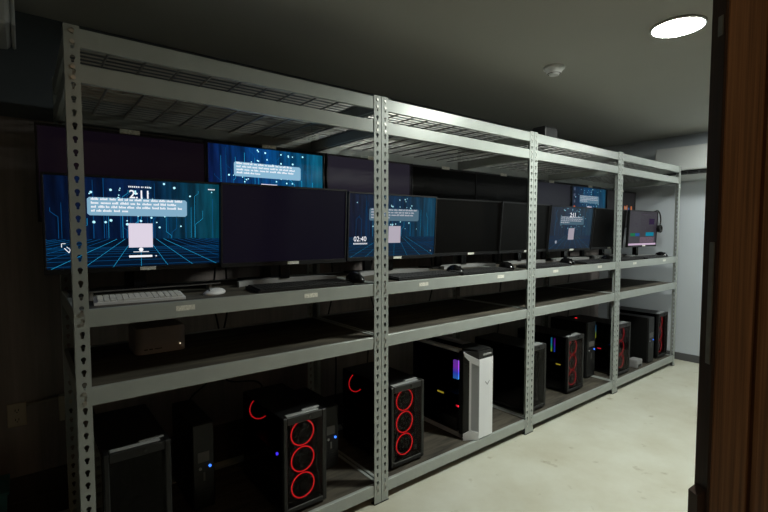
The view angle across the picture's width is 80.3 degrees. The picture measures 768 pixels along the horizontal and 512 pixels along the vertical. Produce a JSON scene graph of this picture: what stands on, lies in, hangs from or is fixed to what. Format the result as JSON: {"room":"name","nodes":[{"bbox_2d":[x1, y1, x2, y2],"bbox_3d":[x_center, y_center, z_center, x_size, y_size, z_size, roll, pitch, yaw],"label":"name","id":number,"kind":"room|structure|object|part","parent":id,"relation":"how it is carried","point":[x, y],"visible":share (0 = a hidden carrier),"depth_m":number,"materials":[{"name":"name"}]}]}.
{"room":"computer server room","nodes":[
{"label":"computer server room","id":0,"kind":"room"},
{"bbox_2d":[0,11,601,187],"bbox_3d":[-0.158,0.002,3.060,6.538,2.145,0.100,-2,4,-38],"label":"wall","id":1,"kind":"structure","parent":0,"point":[27,71],"depth_m":1.95,"materials":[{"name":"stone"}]},
{"bbox_2d":[0,0,15,48],"bbox_3d":[-1.704,-0.893,1.510,0.745,0.160,0.318,-2,4,-38],"label":"air conditioner","id":2,"kind":"object","parent":1,"relation":"attached to","point":[7,13],"depth_m":1.64,"materials":[{"name":"white plastic"}]},
{"bbox_2d":[7,402,26,427],"bbox_3d":[-1.547,0.670,1.919,0.064,0.100,0.009,-2,4,-38],"label":"wall outlet","id":3,"kind":"object","parent":1,"relation":"attached to","point":[17,412],"visible":1,"depth_m":1.92,"materials":[{"name":"beige plastic"}]},
{"bbox_2d":[12,407,20,413],"bbox_3d":[-1.546,0.651,1.916,0.031,0.031,0.003,-2,4,-38],"label":"socket","id":4,"kind":"object","parent":3,"relation":"attached to","point":[15,410],"depth_m":1.91,"materials":[{"name":"beige"}]},
{"bbox_2d":[13,416,21,423],"bbox_3d":[-1.546,0.691,1.918,0.031,0.031,0.003,-2,4,-38],"label":"socket","id":5,"kind":"object","parent":3,"relation":"attached to","point":[16,419],"depth_m":1.92,"materials":[{"name":"beige"}]},
{"bbox_2d":[26,396,57,405],"bbox_3d":[-1.472,0.625,1.965,0.114,0.023,0.016,-2,4,-38],"label":"conduit","id":6,"kind":"object","parent":1,"relation":"attached to","point":[53,397],"visible":0.98,"depth_m":1.96,"materials":[{"name":"brown"}]},
{"bbox_2d":[58,392,72,420],"bbox_3d":[-1.392,0.664,2.009,0.070,0.110,0.060,-2,4,-38],"label":"junction box","id":7,"kind":"object","parent":1,"relation":"attached to","point":[61,398],"visible":0.28,"depth_m":1.99,"materials":[{"name":"beige plastic"}]},
{"bbox_2d":[7,374,412,511],"bbox_3d":[-0.125,0.976,3.062,6.326,0.200,0.022,-2,4,-38],"label":"baseboard","id":8,"kind":"structure","parent":1,"relation":"attached to","point":[46,490],"depth_m":2.01,"materials":[{"name":"grey"}]},
{"bbox_2d":[0,116,598,478],"bbox_3d":[-0.125,0.122,3.025,6.338,1.510,0.006,-2,4,-38],"label":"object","id":9,"kind":"structure","parent":1,"relation":"attached to","point":[31,347],"depth_m":2.01,"materials":[{"name":"black"}]},
{"bbox_2d":[9,0,712,146],"bbox_3d":[0.974,-1.040,1.569,6.538,0.100,3.750,-2,4,-38],"label":"ceiling","id":10,"kind":"structure","parent":0,"point":[619,83],"depth_m":2.25,"materials":[{"name":"paint"}]},
{"bbox_2d":[543,63,564,76],"bbox_3d":[0.939,-1.020,2.512,0.112,0.044,0.112,-2,4,-38],"label":"smoke detector","id":11,"kind":"object","parent":10,"relation":"attached to","point":[552,70],"visible":1,"depth_m":2.48,"materials":[{"name":"white plastic"}]},
{"bbox_2d":[650,15,707,37],"bbox_3d":[1.293,-1.008,2.002,0.214,0.012,0.214,-2,4,-38],"label":"recessed light","id":12,"kind":"object","parent":10,"relation":"in","point":[685,24],"visible":1,"depth_m":1.99,"materials":[{"name":"white plastic"}]},
{"bbox_2d":[60,359,698,511],"bbox_3d":[0.974,1.202,1.692,6.538,0.100,3.750,-2,4,-38],"label":"floor","id":13,"kind":"structure","parent":0,"point":[632,448],"depth_m":2.43,"materials":[{"name":"concrete"}]},
{"bbox_2d":[0,474,9,511],"bbox_3d":[-1.558,1.023,1.751,0.192,0.250,0.172,-2,4,-38],"label":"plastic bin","id":14,"kind":"object","parent":13,"relation":"on","point":[4,479],"visible":1,"depth_m":1.74,"materials":[{"name":"plastic"}]},
{"bbox_2d":[0,496,7,511],"bbox_3d":[-1.558,1.031,1.752,0.180,0.235,0.160,-2,4,-38],"label":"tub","id":15,"kind":"object","parent":14,"relation":"in","point":[3,499],"depth_m":1.73,"materials":[{"name":"teal plastic"}]},
{"bbox_2d":[82,332,94,414],"bbox_3d":[-1.246,0.583,1.987,0.040,1.097,0.173,1,3,20],"label":"power cable","id":16,"kind":"object","parent":13,"relation":"on","point":[83,333],"visible":0.05,"depth_m":1.90,"materials":[{"name":"black rubber"}]},
{"bbox_2d":[190,268,227,398],"bbox_3d":[-0.878,0.568,2.252,0.202,1.096,0.109,-2,4,-38],"label":"power cable","id":17,"kind":"object","parent":13,"relation":"on","point":[199,389],"visible":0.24,"depth_m":2.24,"materials":[{"name":"black rubber"}]},
{"bbox_2d":[52,22,381,511],"bbox_3d":[-0.648,0.223,1.924,1.144,1.830,0.616,-2,4,-38],"label":"rack","id":18,"kind":"object","parent":13,"relation":"on","point":[110,372],"visible":0.8,"depth_m":1.76,"materials":[{"name":"grey metal"}]},
{"bbox_3d":[-1.257,0.227,1.807,0.038,1.826,0.038,-2,4,-38],"label":"post","id":19,"kind":"part","parent":18,"relation":"part of","materials":[{"name":"grey metal"}]},
{"bbox_3d":[-0.902,0.252,1.359,0.038,1.826,0.038,-2,4,-38],"label":"post","id":20,"kind":"part","parent":18,"relation":"part of","materials":[{"name":"grey metal"}]},
{"bbox_2d":[34,122,208,287],"bbox_3d":[-1.041,-0.183,1.862,0.602,0.637,0.135,-2,4,-38],"label":"computer monitor","id":21,"kind":"object","parent":18,"relation":"on","point":[125,153],"visible":0.51,"depth_m":1.79,"materials":[{"name":"black plastic"}]},
{"bbox_2d":[40,171,219,297],"bbox_3d":[-0.956,-0.080,1.777,0.602,0.440,0.131,-2,4,-36],"label":"computer monitor","id":22,"kind":"object","parent":18,"relation":"on","point":[138,225],"visible":0.94,"depth_m":1.73,"materials":[{"name":"black plastic"}]},
{"bbox_2d":[88,404,172,511],"bbox_3d":[-0.942,0.843,1.678,0.204,0.442,0.424,-2,4,-38],"label":"computer tower","id":23,"kind":"object","parent":18,"relation":"on","point":[132,450],"visible":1,"depth_m":1.54,"materials":[{"name":"black metal"}]},
{"bbox_3d":[-1.027,0.840,1.623,0.003,0.414,0.396,-2,4,-38],"label":"glass","id":24,"kind":"part","parent":23,"relation":"part of","materials":[{"name":"black glass"}]},
{"bbox_3d":[-0.816,0.851,1.518,0.164,0.376,0.003,-2,4,-38],"label":"glass","id":25,"kind":"part","parent":23,"relation":"part of","materials":[{"name":"black glass"}]},
{"bbox_3d":[-0.822,0.845,1.529,0.200,0.426,0.034,-2,4,-38],"label":"frame","id":26,"kind":"part","parent":23,"relation":"part of","materials":[{"name":"black plastic"}]},
{"bbox_2d":[93,290,185,305],"bbox_3d":[-0.840,0.142,1.569,0.272,0.020,0.112,-2,4,-34],"label":"keyboard","id":27,"kind":"object","parent":18,"relation":"on","point":[112,299],"visible":1,"depth_m":1.54,"materials":[{"name":"white plastic"}]},
{"bbox_2d":[81,281,220,300],"bbox_3d":[-0.853,0.128,1.691,0.470,0.034,0.062,-2,4,-38],"label":"monitor stand","id":28,"kind":"object","parent":18,"relation":"on","point":[208,284],"visible":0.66,"depth_m":1.68,"materials":[{"name":"black plastic"}]},
{"bbox_3d":[-1.011,0.138,1.568,0.012,0.028,0.040,-2,4,-38],"label":"leg","id":29,"kind":"part","parent":28,"relation":"part of","materials":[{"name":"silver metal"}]},
{"bbox_2d":[81,281,219,293],"bbox_3d":[-0.854,0.114,1.691,0.470,0.006,0.060,-2,4,-38],"label":"tray","id":30,"kind":"object","parent":28,"relation":"on","point":[208,284],"depth_m":1.68,"materials":[{"name":"black plastic"}]},
{"bbox_2d":[128,318,184,354],"bbox_3d":[-0.915,0.323,1.832,0.180,0.105,0.182,-2,4,-38],"label":"computer","id":31,"kind":"object","parent":18,"relation":"on","point":[165,335],"visible":0.93,"depth_m":1.77,"materials":[{"name":"metal"}]},
{"bbox_2d":[172,399,214,510],"bbox_3d":[-0.840,0.864,2.002,0.087,0.365,0.324,-2,4,-38],"label":"computer","id":32,"kind":"object","parent":18,"relation":"on","point":[193,429],"visible":1,"depth_m":1.90,"materials":[{"name":"black metal"}]},
{"bbox_3d":[-0.746,0.866,1.882,0.087,0.357,0.013,-2,4,-38],"label":"panel","id":33,"kind":"part","parent":32,"relation":"part of","materials":[{"name":"black plastic"}]},
{"bbox_2d":[203,288,225,295],"bbox_3d":[-0.641,0.132,1.726,0.062,0.023,0.112,1,3,13],"label":"computer mouse","id":34,"kind":"object","parent":18,"relation":"on","point":[213,291],"visible":1,"depth_m":1.70,"materials":[{"name":"white plastic"}]},
{"bbox_2d":[203,140,323,279],"bbox_3d":[-0.582,-0.207,2.224,0.602,0.645,0.135,-2,4,-38],"label":"computer monitor","id":35,"kind":"object","parent":18,"relation":"on","point":[227,162],"visible":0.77,"depth_m":2.16,"materials":[{"name":"black plastic"}]},
{"bbox_2d":[219,182,346,286],"bbox_3d":[-0.457,-0.097,2.099,0.602,0.439,0.131,-2,4,-35],"label":"computer monitor","id":36,"kind":"object","parent":18,"relation":"on","point":[260,225],"visible":0.96,"depth_m":2.04,"materials":[{"name":"black plastic"}]},
{"bbox_2d":[243,383,326,511],"bbox_3d":[-0.451,0.839,2.035,0.200,0.410,0.424,-2,4,-38],"label":"computer tower","id":37,"kind":"object","parent":18,"relation":"on","point":[285,430],"visible":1,"depth_m":1.92,"materials":[{"name":"black metal"}]},
{"bbox_3d":[-0.331,0.842,1.886,0.197,0.394,0.034,-2,4,-38],"label":"frame","id":38,"kind":"part","parent":37,"relation":"part of","materials":[{"name":"black plastic"}]},
{"bbox_3d":[-0.325,0.847,1.875,0.161,0.344,0.003,-2,4,-38],"label":"glass","id":39,"kind":"part","parent":37,"relation":"part of","materials":[{"name":"black glass"}]},
{"bbox_2d":[245,278,353,292],"bbox_3d":[-0.348,0.122,1.926,0.440,0.020,0.135,-2,4,-38],"label":"keyboard","id":40,"kind":"object","parent":18,"relation":"on","point":[334,282],"visible":1,"depth_m":1.88,"materials":[{"name":"black plastic"}]},
{"bbox_3d":[-0.394,0.190,2.488,0.038,1.826,0.038,-2,4,-38],"label":"post","id":41,"kind":"part","parent":18,"relation":"part of","materials":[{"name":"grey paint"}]},
{"bbox_2d":[295,387,337,468],"bbox_3d":[-0.354,0.874,2.324,0.087,0.310,0.324,-2,4,-38],"label":"computer","id":42,"kind":"object","parent":18,"relation":"on","point":[331,407],"visible":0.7,"depth_m":2.21,"materials":[{"name":"black metal"}]},
{"bbox_3d":[-0.260,0.876,2.204,0.087,0.302,0.013,-2,4,-38],"label":"panel","id":43,"kind":"part","parent":42,"relation":"part of","materials":[{"name":"black plastic"}]},
{"bbox_2d":[345,272,364,282],"bbox_3d":[-0.136,0.097,2.124,0.112,0.049,0.062,3,4,40],"label":"computer mouse","id":44,"kind":"object","parent":18,"relation":"on","point":[353,277],"visible":0.92,"depth_m":2.10,"materials":[{"name":"black plastic"}]},
{"bbox_3d":[-0.040,0.214,2.040,0.038,1.826,0.038,-2,4,-38],"label":"post","id":45,"kind":"part","parent":18,"relation":"part of","materials":[{"name":"grey metal"}]},
{"bbox_2d":[213,267,262,386],"bbox_3d":[-0.716,0.560,2.388,0.033,1.096,0.366,3,4,39],"label":"power cable","id":46,"kind":"object","parent":13,"relation":"on","point":[258,382],"visible":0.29,"depth_m":2.32,"materials":[{"name":"black rubber"}]},
{"bbox_2d":[328,263,342,426],"bbox_3d":[-0.289,0.541,2.738,0.037,1.096,0.182,1,3,20],"label":"power cable","id":47,"kind":"object","parent":13,"relation":"on","point":[331,263],"visible":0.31,"depth_m":2.72,"materials":[{"name":"black rubber"}]},
{"bbox_2d":[367,260,373,362],"bbox_3d":[-0.083,0.532,2.905,0.062,1.097,0.125,0,3,-2],"label":"power cable","id":48,"kind":"object","parent":13,"relation":"on","point":[371,260],"visible":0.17,"depth_m":2.84,"materials":[{"name":"black rubber"}]},
{"bbox_2d":[313,96,533,501],"bbox_3d":[0.251,0.184,2.634,1.156,1.830,0.616,-2,4,-38],"label":"rack","id":49,"kind":"object","parent":13,"relation":"on","point":[405,323],"visible":0.51,"depth_m":2.48,"materials":[{"name":"grey metal"}]},
{"bbox_3d":[-0.362,0.188,2.513,0.038,1.826,0.038,-2,4,-38],"label":"post","id":50,"kind":"part","parent":49,"relation":"part of","materials":[{"name":"grey metal"}]},
{"bbox_2d":[325,153,412,272],"bbox_3d":[-0.098,-0.232,2.606,0.602,0.652,0.135,-2,4,-38],"label":"computer monitor","id":51,"kind":"object","parent":49,"relation":"on","point":[349,173],"visible":0.51,"depth_m":2.51,"materials":[{"name":"black plastic"}]},
{"bbox_3d":[-0.007,0.213,2.065,0.038,1.826,0.038,-2,4,-38],"label":"post","id":52,"kind":"part","parent":49,"relation":"part of","materials":[{"name":"grey metal"}]},
{"bbox_2d":[343,361,423,469],"bbox_3d":[-0.011,0.819,2.401,0.218,0.410,0.424,-2,4,-38],"label":"computer tower","id":53,"kind":"object","parent":49,"relation":"on","point":[405,391],"visible":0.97,"depth_m":2.30,"materials":[{"name":"black metal"}]},
{"bbox_3d":[0.109,0.821,2.252,0.214,0.394,0.034,-2,4,-38],"label":"frame","id":54,"kind":"part","parent":53,"relation":"part of","materials":[{"name":"black plastic"}]},
{"bbox_3d":[0.115,0.827,2.241,0.178,0.344,0.003,-2,4,-38],"label":"glass","id":55,"kind":"part","parent":53,"relation":"part of","materials":[{"name":"black glass"}]},
{"bbox_2d":[346,191,436,275],"bbox_3d":[0.033,-0.120,2.525,0.602,0.438,0.131,-2,4,-36],"label":"computer monitor","id":56,"kind":"object","parent":49,"relation":"on","point":[411,218],"visible":0.85,"depth_m":2.50,"materials":[{"name":"black plastic"}]},
{"bbox_2d":[384,270,459,280],"bbox_3d":[0.196,0.098,2.362,0.440,0.020,0.135,-3,4,-40],"label":"keyboard","id":57,"kind":"object","parent":49,"relation":"on","point":[437,273],"visible":0.99,"depth_m":2.32,"materials":[{"name":"black plastic"}]},
{"bbox_2d":[410,165,476,268],"bbox_3d":[0.357,-0.249,2.965,0.602,0.647,0.135,-2,4,-38],"label":"computer monitor","id":58,"kind":"object","parent":49,"relation":"on","point":[444,182],"visible":0.58,"depth_m":2.91,"materials":[{"name":"black plastic"}]},
{"bbox_2d":[413,335,492,440],"bbox_3d":[0.396,0.757,2.697,0.185,0.506,0.485,-2,4,-38],"label":"computer tower","id":59,"kind":"object","parent":49,"relation":"on","point":[457,374],"visible":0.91,"depth_m":2.60,"materials":[{"name":"black metal"}]},
{"bbox_3d":[0.375,0.989,2.741,0.180,0.026,0.410,-2,4,-38],"label":"rail","id":60,"kind":"part","parent":59,"relation":"part of","materials":[{"name":"grey metal"}]},
{"bbox_3d":[0.366,0.515,2.726,0.180,0.018,0.380,-2,4,-38],"label":"rail","id":61,"kind":"part","parent":59,"relation":"part of","materials":[{"name":"grey metal"}]},
{"bbox_3d":[0.478,0.774,2.496,0.086,0.494,0.006,0,3,8],"label":"angled frame","id":62,"kind":"part","parent":59,"relation":"part of","materials":[{"name":"white paint"}]},
{"bbox_2d":[471,364,479,431],"bbox_3d":[0.500,0.777,2.494,0.043,0.386,0.003,0,3,8],"label":"vent","id":63,"kind":"object","parent":59,"relation":"attached to","point":[475,368],"depth_m":2.49,"materials":[{"name":"grey"}]},
{"bbox_3d":[0.559,0.783,2.543,0.122,0.442,0.030,-2,4,-38],"label":"plate","id":64,"kind":"part","parent":59,"relation":"part of","materials":[{"name":"white paint"}]},
{"bbox_2d":[446,265,463,270],"bbox_3d":[0.401,0.073,2.561,0.112,0.049,0.062,2,4,34],"label":"computer mouse","id":65,"kind":"object","parent":49,"relation":"on","point":[452,267],"visible":0.52,"depth_m":2.54,"materials":[{"name":"black plastic"}]},
{"bbox_3d":[0.510,0.150,3.202,0.038,1.826,0.038,-2,4,-38],"label":"post","id":66,"kind":"part","parent":49,"relation":"part of","materials":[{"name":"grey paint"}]},
{"bbox_2d":[435,198,501,269],"bbox_3d":[0.523,-0.144,2.964,0.602,0.439,0.131,-2,4,-35],"label":"computer monitor","id":67,"kind":"object","parent":49,"relation":"on","point":[464,227],"visible":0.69,"depth_m":2.92,"materials":[{"name":"black plastic"}]},
{"bbox_2d":[448,266,513,275],"bbox_3d":[0.555,0.084,2.620,0.440,0.020,0.135,-2,4,-38],"label":"keyboard","id":68,"kind":"object","parent":49,"relation":"on","point":[471,271],"visible":0.92,"depth_m":2.58,"materials":[{"name":"black plastic"}]},
{"bbox_2d":[499,261,514,269],"bbox_3d":[0.761,0.058,2.833,0.062,0.049,0.112,-2,4,-38],"label":"computer mouse","id":69,"kind":"object","parent":49,"relation":"on","point":[505,264],"visible":0.66,"depth_m":2.81,"materials":[{"name":"black plastic"}]},
{"bbox_3d":[0.865,0.175,2.754,0.038,1.826,0.038,-2,4,-38],"label":"post","id":70,"kind":"part","parent":49,"relation":"part of","materials":[{"name":"grey metal"}]},
{"bbox_2d":[457,132,620,432],"bbox_3d":[1.143,0.145,3.337,1.123,1.830,0.616,-2,4,-38],"label":"rack","id":71,"kind":"object","parent":13,"relation":"on","point":[545,299],"visible":0.55,"depth_m":3.22,"materials":[{"name":"grey metal"}]},
{"bbox_2d":[476,172,527,263],"bbox_3d":[0.823,-0.270,3.333,0.602,0.649,0.135,-2,4,-38],"label":"computer monitor","id":72,"kind":"object","parent":71,"relation":"on","point":[489,187],"visible":0.49,"depth_m":3.28,"materials":[{"name":"black plastic"}]},
{"bbox_2d":[475,332,545,413],"bbox_3d":[0.845,0.774,3.070,0.216,0.427,0.424,-2,4,-38],"label":"computer tower","id":73,"kind":"object","parent":71,"relation":"on","point":[508,351],"visible":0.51,"depth_m":3.00,"materials":[{"name":"black metal"}]},
{"bbox_3d":[0.965,0.776,2.921,0.213,0.411,0.034,-2,4,-38],"label":"frame","id":74,"kind":"part","parent":73,"relation":"part of","materials":[{"name":"black plastic"}]},
{"bbox_3d":[0.971,0.782,2.910,0.177,0.361,0.003,-2,4,-38],"label":"glass","id":75,"kind":"part","parent":73,"relation":"part of","materials":[{"name":"black glass"}]},
{"bbox_2d":[498,201,549,263],"bbox_3d":[0.993,-0.163,3.314,0.602,0.439,0.131,-3,4,-40],"label":"computer monitor","id":76,"kind":"object","parent":71,"relation":"on","point":[513,215],"visible":0.84,"depth_m":3.23,"materials":[{"name":"black plastic"}]},
{"bbox_3d":[0.897,0.174,2.779,0.038,1.826,0.038,-2,4,-38],"label":"post","id":77,"kind":"part","parent":71,"relation":"part of","materials":[{"name":"grey metal"}]},
{"bbox_2d":[516,262,571,268],"bbox_3d":[1.073,0.061,3.042,0.440,0.020,0.135,-2,4,-38],"label":"keyboard","id":78,"kind":"object","parent":71,"relation":"on","point":[546,264],"visible":0.79,"depth_m":3.01,"materials":[{"name":"black plastic"}]},
{"bbox_2d":[532,126,556,137],"bbox_3d":[1.040,-0.783,2.943,0.136,0.086,0.100,-2,4,-38],"label":"box","id":79,"kind":"object","parent":71,"relation":"on","point":[543,130],"visible":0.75,"depth_m":2.90,"materials":[{"name":"black plastic"}]},
{"bbox_3d":[1.388,0.112,3.896,0.038,1.826,0.038,-2,4,-38],"label":"post","id":80,"kind":"part","parent":71,"relation":"part of","materials":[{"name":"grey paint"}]},
{"bbox_2d":[530,180,570,260],"bbox_3d":[1.310,-0.287,3.717,0.602,0.642,0.135,-2,4,-38],"label":"computer monitor","id":81,"kind":"object","parent":71,"relation":"on","point":[550,193],"visible":0.35,"depth_m":3.69,"materials":[{"name":"black plastic"}]},
{"bbox_2d":[518,325,583,393],"bbox_3d":[1.247,0.763,3.426,0.218,0.410,0.424,-2,4,-38],"label":"computer tower","id":82,"kind":"object","parent":71,"relation":"on","point":[564,349],"visible":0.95,"depth_m":3.31,"materials":[{"name":"black metal"}]},
{"bbox_3d":[1.367,0.765,3.277,0.215,0.394,0.034,-2,4,-38],"label":"frame","id":83,"kind":"part","parent":82,"relation":"part of","materials":[{"name":"black plastic"}]},
{"bbox_3d":[1.373,0.771,3.266,0.179,0.344,0.003,-2,4,-38],"label":"glass","id":84,"kind":"part","parent":82,"relation":"part of","materials":[{"name":"black glass"}]},
{"bbox_2d":[559,258,574,264],"bbox_3d":[1.307,0.035,3.251,0.062,0.049,0.112,-3,4,-44],"label":"computer mouse","id":85,"kind":"object","parent":71,"relation":"on","point":[563,260],"visible":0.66,"depth_m":3.23,"materials":[{"name":"black plastic"}]},
{"bbox_2d":[545,205,593,261],"bbox_3d":[1.474,-0.181,3.679,0.602,0.434,0.131,-2,4,-36],"label":"computer monitor","id":86,"kind":"object","parent":71,"relation":"on","point":[570,227],"visible":0.97,"depth_m":3.63,"materials":[{"name":"black plastic"}]},
{"bbox_2d":[551,316,595,377],"bbox_3d":[1.535,0.732,3.710,0.125,0.440,0.324,-2,4,-38],"label":"computer","id":87,"kind":"object","parent":71,"relation":"on","point":[587,327],"visible":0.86,"depth_m":3.60,"materials":[{"name":"black metal"}]},
{"bbox_3d":[1.630,0.735,3.590,0.125,0.432,0.013,-2,4,-38],"label":"panel","id":88,"kind":"part","parent":87,"relation":"part of","materials":[{"name":"black plastic"}]},
{"bbox_2d":[573,258,612,263],"bbox_3d":[1.574,0.039,3.437,0.440,0.020,0.135,-3,4,-39],"label":"keyboard","id":89,"kind":"object","parent":71,"relation":"on","point":[598,260],"visible":0.99,"depth_m":3.38,"materials":[{"name":"black plastic"}]},
{"bbox_3d":[1.743,0.137,3.447,0.038,1.826,0.038,-2,4,-38],"label":"post","id":90,"kind":"part","parent":71,"relation":"part of","materials":[{"name":"grey metal"}]},
{"bbox_2d":[546,152,680,392],"bbox_3d":[2.042,0.106,4.048,1.178,1.830,0.616,-2,4,-38],"label":"rack","id":91,"kind":"object","parent":13,"relation":"on","point":[627,288],"visible":0.56,"depth_m":3.97,"materials":[{"name":"grey metal"}]},
{"bbox_3d":[1.421,0.111,3.921,0.038,1.826,0.038,-2,4,-38],"label":"post","id":92,"kind":"part","parent":91,"relation":"part of","materials":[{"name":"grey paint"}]},
{"bbox_2d":[569,185,606,257],"bbox_3d":[1.794,-0.307,4.099,0.602,0.640,0.135,-2,4,-38],"label":"computer monitor","id":93,"kind":"object","parent":91,"relation":"on","point":[581,196],"visible":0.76,"depth_m":4.04,"materials":[{"name":"black plastic"}]},
{"bbox_2d":[575,314,630,374],"bbox_3d":[1.793,0.738,3.825,0.216,0.417,0.444,-2,4,-38],"label":"computer tower","id":94,"kind":"object","parent":91,"relation":"on","point":[603,325],"visible":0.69,"depth_m":3.71,"materials":[{"name":"black metal"}]},
{"bbox_3d":[1.925,0.746,3.658,0.176,0.351,0.003,-2,4,-38],"label":"glass","id":95,"kind":"part","parent":94,"relation":"part of","materials":[{"name":"black glass"}]},
{"bbox_3d":[1.919,0.740,3.669,0.212,0.401,0.034,-2,4,-38],"label":"frame","id":96,"kind":"part","parent":94,"relation":"part of","materials":[{"name":"black plastic"}]},
{"bbox_2d":[590,207,626,258],"bbox_3d":[1.956,-0.202,4.045,0.602,0.435,0.131,-3,4,-39],"label":"computer monitor","id":97,"kind":"object","parent":91,"relation":"on","point":[602,237],"visible":0.81,"depth_m":3.96,"materials":[{"name":"black plastic"}]},
{"bbox_2d":[601,255,615,260],"bbox_3d":[1.776,0.016,3.608,0.062,0.049,0.112,-3,4,-44],"label":"computer mouse","id":98,"kind":"object","parent":91,"relation":"on","point":[608,257],"visible":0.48,"depth_m":3.59,"materials":[{"name":"black plastic"}]},
{"bbox_3d":[2.310,0.072,4.623,0.038,1.826,0.038,-2,4,-38],"label":"post","id":99,"kind":"part","parent":91,"relation":"part of","materials":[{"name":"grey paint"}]},
{"bbox_3d":[1.775,0.135,3.473,0.038,1.826,0.038,-2,4,-38],"label":"post","id":100,"kind":"part","parent":91,"relation":"part of","materials":[{"name":"grey metal"}]},
{"bbox_2d":[604,189,635,254],"bbox_3d":[2.276,-0.327,4.480,0.602,0.637,0.135,-2,4,-38],"label":"computer monitor","id":101,"kind":"object","parent":91,"relation":"on","point":[629,198],"visible":0.44,"depth_m":4.47,"materials":[{"name":"black plastic"}]},
{"bbox_2d":[619,256,643,260],"bbox_3d":[1.982,0.021,3.760,0.440,0.020,0.135,-2,4,-38],"label":"keyboard","id":102,"kind":"object","parent":91,"relation":"on","point":[625,258],"visible":0.63,"depth_m":3.76,"materials":[{"name":"black plastic"}]},
{"bbox_2d":[629,357,641,367],"bbox_3d":[2.139,0.908,3.880,0.110,0.070,0.082,-2,4,-38],"label":"box","id":103,"kind":"object","parent":91,"relation":"on","point":[635,362],"visible":0.82,"depth_m":3.85,"materials":[{"name":"grey plastic"}]},
{"bbox_2d":[619,312,653,362],"bbox_3d":[2.242,0.730,4.110,0.115,0.400,0.324,-2,4,-38],"label":"computer","id":104,"kind":"object","parent":91,"relation":"on","point":[642,326],"visible":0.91,"depth_m":4.00,"materials":[{"name":"black metal"}]},
{"bbox_3d":[2.337,0.733,3.990,0.115,0.392,0.013,-2,4,-38],"label":"panel","id":105,"kind":"part","parent":104,"relation":"part of","materials":[{"name":"black plastic"}]},
{"bbox_2d":[611,306,667,358],"bbox_3d":[2.416,0.713,4.318,0.214,0.412,0.424,-2,4,-38],"label":"computer tower","id":106,"kind":"object","parent":91,"relation":"on","point":[660,317],"visible":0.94,"depth_m":4.16,"materials":[{"name":"black metal"}]},
{"bbox_3d":[2.536,0.715,4.169,0.210,0.396,0.034,-2,4,-38],"label":"frame","id":107,"kind":"part","parent":106,"relation":"part of","materials":[{"name":"black plastic"}]},
{"bbox_3d":[2.542,0.721,4.158,0.174,0.346,0.003,-2,4,-38],"label":"glass","id":108,"kind":"part","parent":106,"relation":"part of","materials":[{"name":"black glass"}]},
{"bbox_2d":[625,210,657,256],"bbox_3d":[2.274,-0.195,4.078,0.542,0.418,0.131,-2,4,-37],"label":"computer monitor","id":109,"kind":"object","parent":91,"relation":"on","point":[641,231],"visible":0.94,"depth_m":4.03,"materials":[{"name":"black plastic"}]},
{"bbox_2d":[656,210,662,232],"bbox_3d":[2.532,-0.319,4.225,0.143,0.214,0.091,-2,4,-38],"label":"headset","id":110,"kind":"object","parent":109,"relation":"hanging from","point":[659,228],"visible":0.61,"depth_m":4.20,"materials":[{"name":"black plastic"}]},
{"bbox_2d":[656,225,662,232],"bbox_3d":[2.541,-0.251,4.203,0.074,0.074,0.040,-2,4,-38],"label":"ear cup","id":111,"kind":"object","parent":110,"relation":"on","point":[659,228],"depth_m":4.19,"materials":[{"name":"black plastic"}]},
{"bbox_2d":[633,255,667,258],"bbox_3d":[2.344,0.008,4.000,0.440,0.020,0.135,-2,4,-38],"label":"keyboard","id":112,"kind":"object","parent":91,"relation":"on","point":[644,256],"visible":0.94,"depth_m":3.95,"materials":[{"name":"black plastic"}]},
{"bbox_2d":[655,252,667,255],"bbox_3d":[2.559,-0.017,4.201,0.062,0.049,0.112,-2,4,-38],"label":"computer mouse","id":113,"kind":"object","parent":91,"relation":"on","point":[657,253],"visible":0.52,"depth_m":4.18,"materials":[{"name":"black plastic"}]},
{"bbox_3d":[2.664,0.097,4.175,0.038,1.826,0.038,-2,4,-38],"label":"post","id":114,"kind":"part","parent":91,"relation":"part of","materials":[{"name":"grey metal"}]},
{"bbox_2d":[688,0,767,511],"bbox_3d":[0.885,0.165,0.874,0.565,2.040,0.036,0,3,0],"label":"door","id":115,"kind":"structure","parent":13,"relation":"on","point":[731,457],"depth_m":0.85,"materials":[{"name":"brown wood"}]},
{"bbox_3d":[0.617,-0.117,0.850,0.002,0.646,0.013,0,3,0],"label":"lock plate","id":116,"kind":"part","parent":115,"relation":"part of","materials":[{"name":"brown metal"}]},
{"bbox_2d":[598,132,707,355],"bbox_3d":[3.530,-0.026,3.585,0.100,2.145,3.650,-2,4,-38],"label":"wall","id":117,"kind":"structure","parent":0,"point":[661,198],"depth_m":4.41,"materials":[{"name":"white paint"}]},
{"bbox_2d":[655,143,707,180],"bbox_3d":[2.921,-0.846,4.066,0.204,0.297,0.850,-2,4,-38],"label":"air conditioner","id":118,"kind":"object","parent":117,"relation":"attached to","point":[692,159],"visible":0.25,"depth_m":4.13,"materials":[{"name":"white plastic"}]},
{"bbox_2d":[662,169,706,175],"bbox_3d":[2.942,-0.759,4.087,0.150,0.050,0.820,-2,4,-38],"label":"outlet","id":119,"kind":"object","parent":118,"relation":"attached to","point":[694,171],"depth_m":4.13,"materials":[{"name":"black"}]},
{"bbox_2d":[667,350,698,362],"bbox_3d":[3.455,1.009,3.646,0.012,0.070,3.550,-2,4,-38],"label":"baseboard","id":120,"kind":"structure","parent":117,"relation":"attached to","point":[680,356],"depth_m":4.36,"materials":[{"name":"grey"}]}
]}

